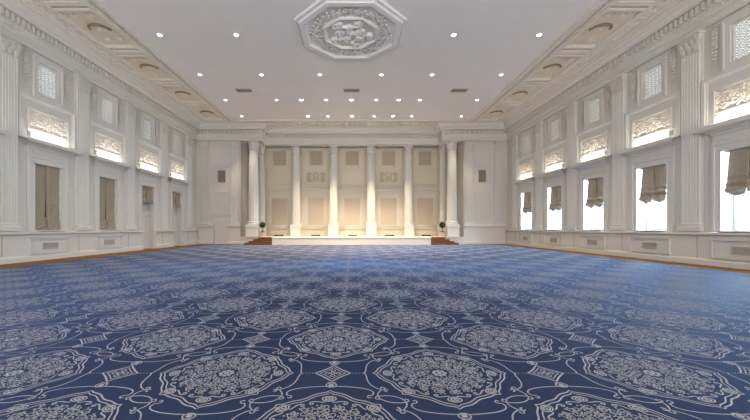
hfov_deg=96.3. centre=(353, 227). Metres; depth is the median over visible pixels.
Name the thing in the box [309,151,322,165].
air vent
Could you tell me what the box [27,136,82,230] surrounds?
window
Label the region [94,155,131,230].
window
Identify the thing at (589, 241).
air vent
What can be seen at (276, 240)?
stage
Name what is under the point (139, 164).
light
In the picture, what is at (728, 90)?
relief panel
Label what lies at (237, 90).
ceiling vent
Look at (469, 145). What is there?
pilaster
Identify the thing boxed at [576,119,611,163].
relief panel
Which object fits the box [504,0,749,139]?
trim
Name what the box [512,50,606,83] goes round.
coffer
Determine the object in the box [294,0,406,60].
ceiling medallion
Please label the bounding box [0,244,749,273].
floor
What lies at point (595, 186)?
blind
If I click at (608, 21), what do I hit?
coffer
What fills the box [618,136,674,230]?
window
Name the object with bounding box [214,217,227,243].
door
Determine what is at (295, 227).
column
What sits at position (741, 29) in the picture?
air vent
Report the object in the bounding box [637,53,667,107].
air vent
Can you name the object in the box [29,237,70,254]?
wall panel
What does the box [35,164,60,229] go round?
blind
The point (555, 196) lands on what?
blind
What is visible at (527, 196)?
blind
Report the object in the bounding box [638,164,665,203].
blind
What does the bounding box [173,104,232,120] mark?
coffer
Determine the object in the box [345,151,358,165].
air vent
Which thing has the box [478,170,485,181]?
wall speaker
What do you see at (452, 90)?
ceiling vent
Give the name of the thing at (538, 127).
pilaster
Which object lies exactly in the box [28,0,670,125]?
ceiling
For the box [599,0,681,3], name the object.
coffer
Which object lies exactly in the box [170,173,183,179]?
light
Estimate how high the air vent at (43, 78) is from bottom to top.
1.570 m
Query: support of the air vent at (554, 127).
in the window frames at (710, 69)
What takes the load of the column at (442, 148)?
on the stage
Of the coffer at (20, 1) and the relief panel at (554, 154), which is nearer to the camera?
the coffer at (20, 1)
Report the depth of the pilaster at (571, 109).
17.38 m
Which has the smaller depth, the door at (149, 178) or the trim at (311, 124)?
the door at (149, 178)
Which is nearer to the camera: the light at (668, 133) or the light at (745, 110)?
the light at (745, 110)
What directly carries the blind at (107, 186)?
attached to the window at (103, 167)
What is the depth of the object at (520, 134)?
22.98 m
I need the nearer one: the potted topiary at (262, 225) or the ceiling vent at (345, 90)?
the ceiling vent at (345, 90)
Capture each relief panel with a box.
[18,90,75,149]
[89,119,126,163]
[135,138,160,173]
[168,152,186,180]
[517,151,535,180]
[542,138,566,172]
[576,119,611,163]
[624,90,680,149]
[701,61,749,126]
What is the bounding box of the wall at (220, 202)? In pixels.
[197,141,506,241]
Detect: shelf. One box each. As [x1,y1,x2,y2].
[28,136,82,156]
[94,155,131,169]
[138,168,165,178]
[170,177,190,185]
[513,177,533,185]
[537,168,563,178]
[570,156,606,169]
[618,136,671,156]
[693,114,749,136]
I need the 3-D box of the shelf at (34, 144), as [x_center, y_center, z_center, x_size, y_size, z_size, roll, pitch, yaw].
[-11.553,-3.053,12.850,0.387,0.305,2.360,0,0,0]
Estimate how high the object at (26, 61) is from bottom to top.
1.281 m
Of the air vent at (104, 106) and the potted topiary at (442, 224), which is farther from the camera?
the potted topiary at (442, 224)
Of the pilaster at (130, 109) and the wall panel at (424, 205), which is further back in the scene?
the wall panel at (424, 205)
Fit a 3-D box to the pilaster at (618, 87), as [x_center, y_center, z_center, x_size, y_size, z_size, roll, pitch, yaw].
[11.322,-3.180,14.400,0.250,6.580,0.800,0,0,0]
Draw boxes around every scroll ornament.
[303,170,328,184]
[376,170,400,184]
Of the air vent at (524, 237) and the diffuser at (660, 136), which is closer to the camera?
the diffuser at (660, 136)
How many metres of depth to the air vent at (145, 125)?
19.01 m
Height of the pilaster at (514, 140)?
6.580 m
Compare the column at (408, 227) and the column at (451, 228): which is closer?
the column at (451, 228)
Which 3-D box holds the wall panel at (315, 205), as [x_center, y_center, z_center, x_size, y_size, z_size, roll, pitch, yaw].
[-3.095,-1.440,27.261,1.860,2.820,0.072,0,0,0]
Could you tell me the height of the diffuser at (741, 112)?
0.190 m
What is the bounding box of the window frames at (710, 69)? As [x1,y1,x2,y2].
[507,4,749,231]
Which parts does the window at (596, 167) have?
casing, sash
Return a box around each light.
[27,130,68,147]
[94,150,120,161]
[138,163,157,172]
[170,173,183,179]
[519,173,533,179]
[545,163,563,172]
[581,150,606,161]
[632,130,671,146]
[714,106,749,123]
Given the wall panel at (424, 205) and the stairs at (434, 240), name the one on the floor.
the stairs at (434, 240)
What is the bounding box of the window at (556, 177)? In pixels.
[537,168,564,229]
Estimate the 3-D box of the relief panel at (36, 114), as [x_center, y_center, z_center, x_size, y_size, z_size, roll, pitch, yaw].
[-11.694,-4.003,12.850,0.107,1.595,2.400,0,0,0]
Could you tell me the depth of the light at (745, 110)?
10.12 m
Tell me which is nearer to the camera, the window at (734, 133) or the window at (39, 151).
the window at (734, 133)
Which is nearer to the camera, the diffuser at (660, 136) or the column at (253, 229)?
the diffuser at (660, 136)
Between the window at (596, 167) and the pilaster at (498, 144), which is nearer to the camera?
the window at (596, 167)
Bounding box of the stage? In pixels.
[239,236,464,244]
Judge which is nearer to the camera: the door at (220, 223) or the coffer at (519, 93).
the coffer at (519, 93)
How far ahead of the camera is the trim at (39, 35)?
14.09 m
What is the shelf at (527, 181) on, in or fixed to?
attached to the window at (527, 184)
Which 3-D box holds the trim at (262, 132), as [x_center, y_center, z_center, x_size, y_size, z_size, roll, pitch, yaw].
[-0.150,-7.065,25.160,23.200,1.170,1.720,0,0,0]
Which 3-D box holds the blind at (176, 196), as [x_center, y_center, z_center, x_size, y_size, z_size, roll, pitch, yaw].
[-11.793,-1.867,22.149,0.155,0.996,1.106,0,0,0]
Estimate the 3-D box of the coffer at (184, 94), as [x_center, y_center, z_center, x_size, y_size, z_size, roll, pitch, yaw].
[-9.860,-7.602,19.050,2.620,0.124,3.100,0,0,0]
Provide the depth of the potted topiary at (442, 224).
24.55 m
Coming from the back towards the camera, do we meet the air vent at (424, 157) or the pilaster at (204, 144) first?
the air vent at (424, 157)
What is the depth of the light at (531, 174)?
22.15 m
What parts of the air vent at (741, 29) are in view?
frosted pane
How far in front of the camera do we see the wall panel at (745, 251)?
9.97 m
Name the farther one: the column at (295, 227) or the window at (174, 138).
the column at (295, 227)
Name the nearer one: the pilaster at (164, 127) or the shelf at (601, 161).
the shelf at (601, 161)
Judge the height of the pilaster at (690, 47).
6.580 m
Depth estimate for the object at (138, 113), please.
18.17 m
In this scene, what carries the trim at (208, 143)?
attached to the wall at (220, 202)
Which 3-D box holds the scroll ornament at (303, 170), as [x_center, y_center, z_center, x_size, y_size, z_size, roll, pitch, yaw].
[-3.095,-4.120,27.259,2.040,1.200,0.077,0,0,0]
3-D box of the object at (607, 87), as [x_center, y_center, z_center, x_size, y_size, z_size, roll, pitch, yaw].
[11.415,-5.810,15.091,0.080,1.281,0.235,0,0,0]
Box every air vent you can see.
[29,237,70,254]
[32,53,63,107]
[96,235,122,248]
[97,89,117,129]
[140,112,154,145]
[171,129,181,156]
[273,151,286,165]
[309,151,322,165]
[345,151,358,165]
[382,151,395,165]
[418,151,431,165]
[518,233,531,242]
[521,129,531,156]
[544,234,562,244]
[548,112,561,145]
[579,235,605,248]
[584,89,603,129]
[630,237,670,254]
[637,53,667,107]
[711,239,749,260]
[721,6,749,71]
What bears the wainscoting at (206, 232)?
attached to the wall at (220, 202)
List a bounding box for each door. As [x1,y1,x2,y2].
[138,168,165,248]
[169,177,190,245]
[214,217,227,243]
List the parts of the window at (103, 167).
casing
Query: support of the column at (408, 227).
on the stage
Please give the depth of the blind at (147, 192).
19.11 m
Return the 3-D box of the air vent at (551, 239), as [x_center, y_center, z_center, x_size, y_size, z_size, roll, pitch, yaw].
[11.316,0.650,19.050,0.062,0.600,1.700,0,0,0]
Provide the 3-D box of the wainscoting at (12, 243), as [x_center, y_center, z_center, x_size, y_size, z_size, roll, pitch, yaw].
[-11.650,0.657,9.990,0.200,1.085,29.980,0,0,0]
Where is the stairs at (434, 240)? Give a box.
[431,237,458,244]
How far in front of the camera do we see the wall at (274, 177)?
27.30 m
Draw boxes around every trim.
[0,0,199,140]
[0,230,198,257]
[196,123,508,144]
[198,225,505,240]
[199,120,257,122]
[208,143,492,215]
[251,120,452,127]
[265,148,439,228]
[446,120,504,122]
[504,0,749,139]
[505,230,749,262]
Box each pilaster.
[0,29,23,230]
[73,73,92,230]
[124,101,137,229]
[159,121,169,229]
[185,135,193,229]
[200,141,208,224]
[229,141,240,224]
[464,141,474,224]
[494,141,502,224]
[510,135,517,229]
[533,121,543,229]
[564,101,577,229]
[608,73,627,230]
[675,29,704,230]
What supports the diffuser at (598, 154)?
attached to the light at (604, 152)
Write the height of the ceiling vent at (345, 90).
0.024 m
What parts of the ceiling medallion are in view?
frame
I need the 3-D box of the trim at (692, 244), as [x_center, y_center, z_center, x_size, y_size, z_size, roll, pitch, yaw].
[11.350,0.657,9.990,0.200,1.085,29.980,0,0,0]
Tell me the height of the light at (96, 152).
0.315 m
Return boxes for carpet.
[0,245,749,419]
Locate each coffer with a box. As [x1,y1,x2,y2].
[17,0,100,3]
[23,1,154,52]
[94,50,189,83]
[140,82,214,104]
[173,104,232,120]
[471,104,529,120]
[488,82,561,104]
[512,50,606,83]
[546,1,675,52]
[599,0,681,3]
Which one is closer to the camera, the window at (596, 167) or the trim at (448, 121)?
the window at (596, 167)
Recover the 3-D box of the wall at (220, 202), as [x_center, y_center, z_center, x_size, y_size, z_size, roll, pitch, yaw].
[-0.150,-3.225,26.300,24.000,8.850,2.800,0,0,0]
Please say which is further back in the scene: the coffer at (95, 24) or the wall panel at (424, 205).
the wall panel at (424, 205)
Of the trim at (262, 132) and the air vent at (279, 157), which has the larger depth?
the air vent at (279, 157)
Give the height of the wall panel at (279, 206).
2.820 m
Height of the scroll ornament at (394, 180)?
1.200 m
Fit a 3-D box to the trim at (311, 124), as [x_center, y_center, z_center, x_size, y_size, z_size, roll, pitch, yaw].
[-0.140,-7.608,24.535,14.540,0.103,1.770,0,0,0]
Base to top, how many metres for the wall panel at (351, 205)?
2.820 m
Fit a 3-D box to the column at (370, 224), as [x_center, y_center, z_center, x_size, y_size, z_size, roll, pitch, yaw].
[1.330,-2.895,26.320,0.806,7.100,0.806,0,0,0]
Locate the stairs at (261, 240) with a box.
[244,237,271,244]
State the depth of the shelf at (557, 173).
18.85 m
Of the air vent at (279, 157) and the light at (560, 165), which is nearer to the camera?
the light at (560, 165)
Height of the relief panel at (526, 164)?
1.595 m
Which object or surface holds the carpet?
on the floor
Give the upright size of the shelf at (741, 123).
0.305 m
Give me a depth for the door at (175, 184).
22.35 m
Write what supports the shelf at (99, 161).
attached to the window at (103, 167)
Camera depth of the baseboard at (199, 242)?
24.84 m
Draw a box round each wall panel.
[268,193,290,227]
[304,193,326,227]
[341,193,363,227]
[377,193,399,227]
[413,193,435,227]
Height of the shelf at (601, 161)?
0.305 m
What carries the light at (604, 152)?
attached to the window frames at (710, 69)
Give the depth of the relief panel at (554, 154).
18.98 m
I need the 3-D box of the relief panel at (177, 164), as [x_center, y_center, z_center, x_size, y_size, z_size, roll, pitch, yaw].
[-11.694,-4.003,22.150,0.107,1.595,2.400,0,0,0]
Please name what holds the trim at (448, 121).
attached to the ceiling
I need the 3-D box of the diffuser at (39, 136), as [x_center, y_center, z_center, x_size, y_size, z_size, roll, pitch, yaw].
[-11.697,-3.325,12.850,0.075,0.190,1.550,0,0,0]
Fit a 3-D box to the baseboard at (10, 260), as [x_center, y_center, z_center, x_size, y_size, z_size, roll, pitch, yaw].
[-11.602,1.097,9.990,0.034,0.205,29.980,0,0,0]
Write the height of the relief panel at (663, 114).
1.595 m
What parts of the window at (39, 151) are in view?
casing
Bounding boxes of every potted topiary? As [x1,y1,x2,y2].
[259,222,265,236]
[439,222,444,236]
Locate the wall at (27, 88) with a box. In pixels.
[18,45,196,248]
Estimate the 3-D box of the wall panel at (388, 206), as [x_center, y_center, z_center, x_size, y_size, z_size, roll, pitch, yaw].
[2.815,-1.440,27.261,1.860,2.820,0.072,0,0,0]
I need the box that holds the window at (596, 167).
[570,156,608,230]
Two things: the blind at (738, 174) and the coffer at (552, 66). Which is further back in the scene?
the coffer at (552, 66)
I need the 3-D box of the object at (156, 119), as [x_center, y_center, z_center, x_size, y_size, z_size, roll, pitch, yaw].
[-11.715,-5.810,19.911,0.080,1.281,0.235,0,0,0]
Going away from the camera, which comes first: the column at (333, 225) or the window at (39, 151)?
the window at (39, 151)
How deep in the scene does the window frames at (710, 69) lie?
13.49 m
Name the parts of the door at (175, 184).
overdoor panel, casing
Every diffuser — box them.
[31,134,65,145]
[97,153,119,160]
[582,153,603,160]
[634,134,667,145]
[717,110,749,121]
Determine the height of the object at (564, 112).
1.281 m
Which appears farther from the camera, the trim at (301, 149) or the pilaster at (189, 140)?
the trim at (301, 149)
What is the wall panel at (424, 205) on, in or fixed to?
attached to the wall at (274, 177)
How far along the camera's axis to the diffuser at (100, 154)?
16.02 m
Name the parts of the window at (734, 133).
casing, sash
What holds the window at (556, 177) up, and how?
in the window frames at (710, 69)
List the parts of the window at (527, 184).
casing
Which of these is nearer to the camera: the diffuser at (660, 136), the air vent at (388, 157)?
the diffuser at (660, 136)
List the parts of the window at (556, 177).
sash, casing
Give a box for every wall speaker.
[218,170,225,181]
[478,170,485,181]
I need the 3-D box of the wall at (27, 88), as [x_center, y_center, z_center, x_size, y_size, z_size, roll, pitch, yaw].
[-11.950,-3.275,10.200,0.400,8.950,30.400,0,0,0]
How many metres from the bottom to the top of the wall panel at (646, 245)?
0.600 m
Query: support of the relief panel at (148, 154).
attached to the wall at (27, 88)
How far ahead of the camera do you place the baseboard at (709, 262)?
12.62 m
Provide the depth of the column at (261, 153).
26.11 m
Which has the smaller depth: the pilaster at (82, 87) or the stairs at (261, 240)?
the pilaster at (82, 87)
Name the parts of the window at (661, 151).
casing, sash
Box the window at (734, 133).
[693,114,749,231]
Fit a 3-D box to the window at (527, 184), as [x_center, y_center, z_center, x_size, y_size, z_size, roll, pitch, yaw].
[11.435,-1.545,22.150,0.750,3.320,2.360,0,0,0]
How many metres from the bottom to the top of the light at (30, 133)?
0.315 m
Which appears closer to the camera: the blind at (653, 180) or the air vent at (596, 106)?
the blind at (653, 180)
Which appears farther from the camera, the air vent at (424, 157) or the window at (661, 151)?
the air vent at (424, 157)
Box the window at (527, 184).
[513,177,534,229]
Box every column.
[245,140,260,236]
[258,145,266,235]
[290,145,301,235]
[328,145,338,235]
[366,145,375,235]
[403,145,413,235]
[438,145,446,235]
[444,140,459,236]
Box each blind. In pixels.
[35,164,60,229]
[100,177,115,229]
[142,186,152,203]
[173,192,180,206]
[522,192,530,213]
[548,185,560,210]
[585,177,602,207]
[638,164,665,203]
[724,147,749,195]
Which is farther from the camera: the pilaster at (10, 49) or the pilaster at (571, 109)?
the pilaster at (571, 109)
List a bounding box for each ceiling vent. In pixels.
[235,89,252,91]
[343,89,359,91]
[450,89,467,91]
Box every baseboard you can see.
[0,241,197,264]
[198,241,505,243]
[506,241,749,269]
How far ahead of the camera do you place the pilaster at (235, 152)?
24.90 m
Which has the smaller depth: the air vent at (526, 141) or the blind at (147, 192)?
the blind at (147, 192)
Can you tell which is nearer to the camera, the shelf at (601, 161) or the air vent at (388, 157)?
the shelf at (601, 161)
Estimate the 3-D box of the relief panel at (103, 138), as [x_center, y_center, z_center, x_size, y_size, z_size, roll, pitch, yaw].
[-11.694,-4.003,15.950,0.107,1.595,2.400,0,0,0]
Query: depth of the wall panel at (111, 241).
15.94 m
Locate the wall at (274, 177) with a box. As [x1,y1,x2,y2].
[264,147,446,235]
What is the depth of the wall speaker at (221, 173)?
24.91 m
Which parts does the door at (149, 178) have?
overdoor panel, casing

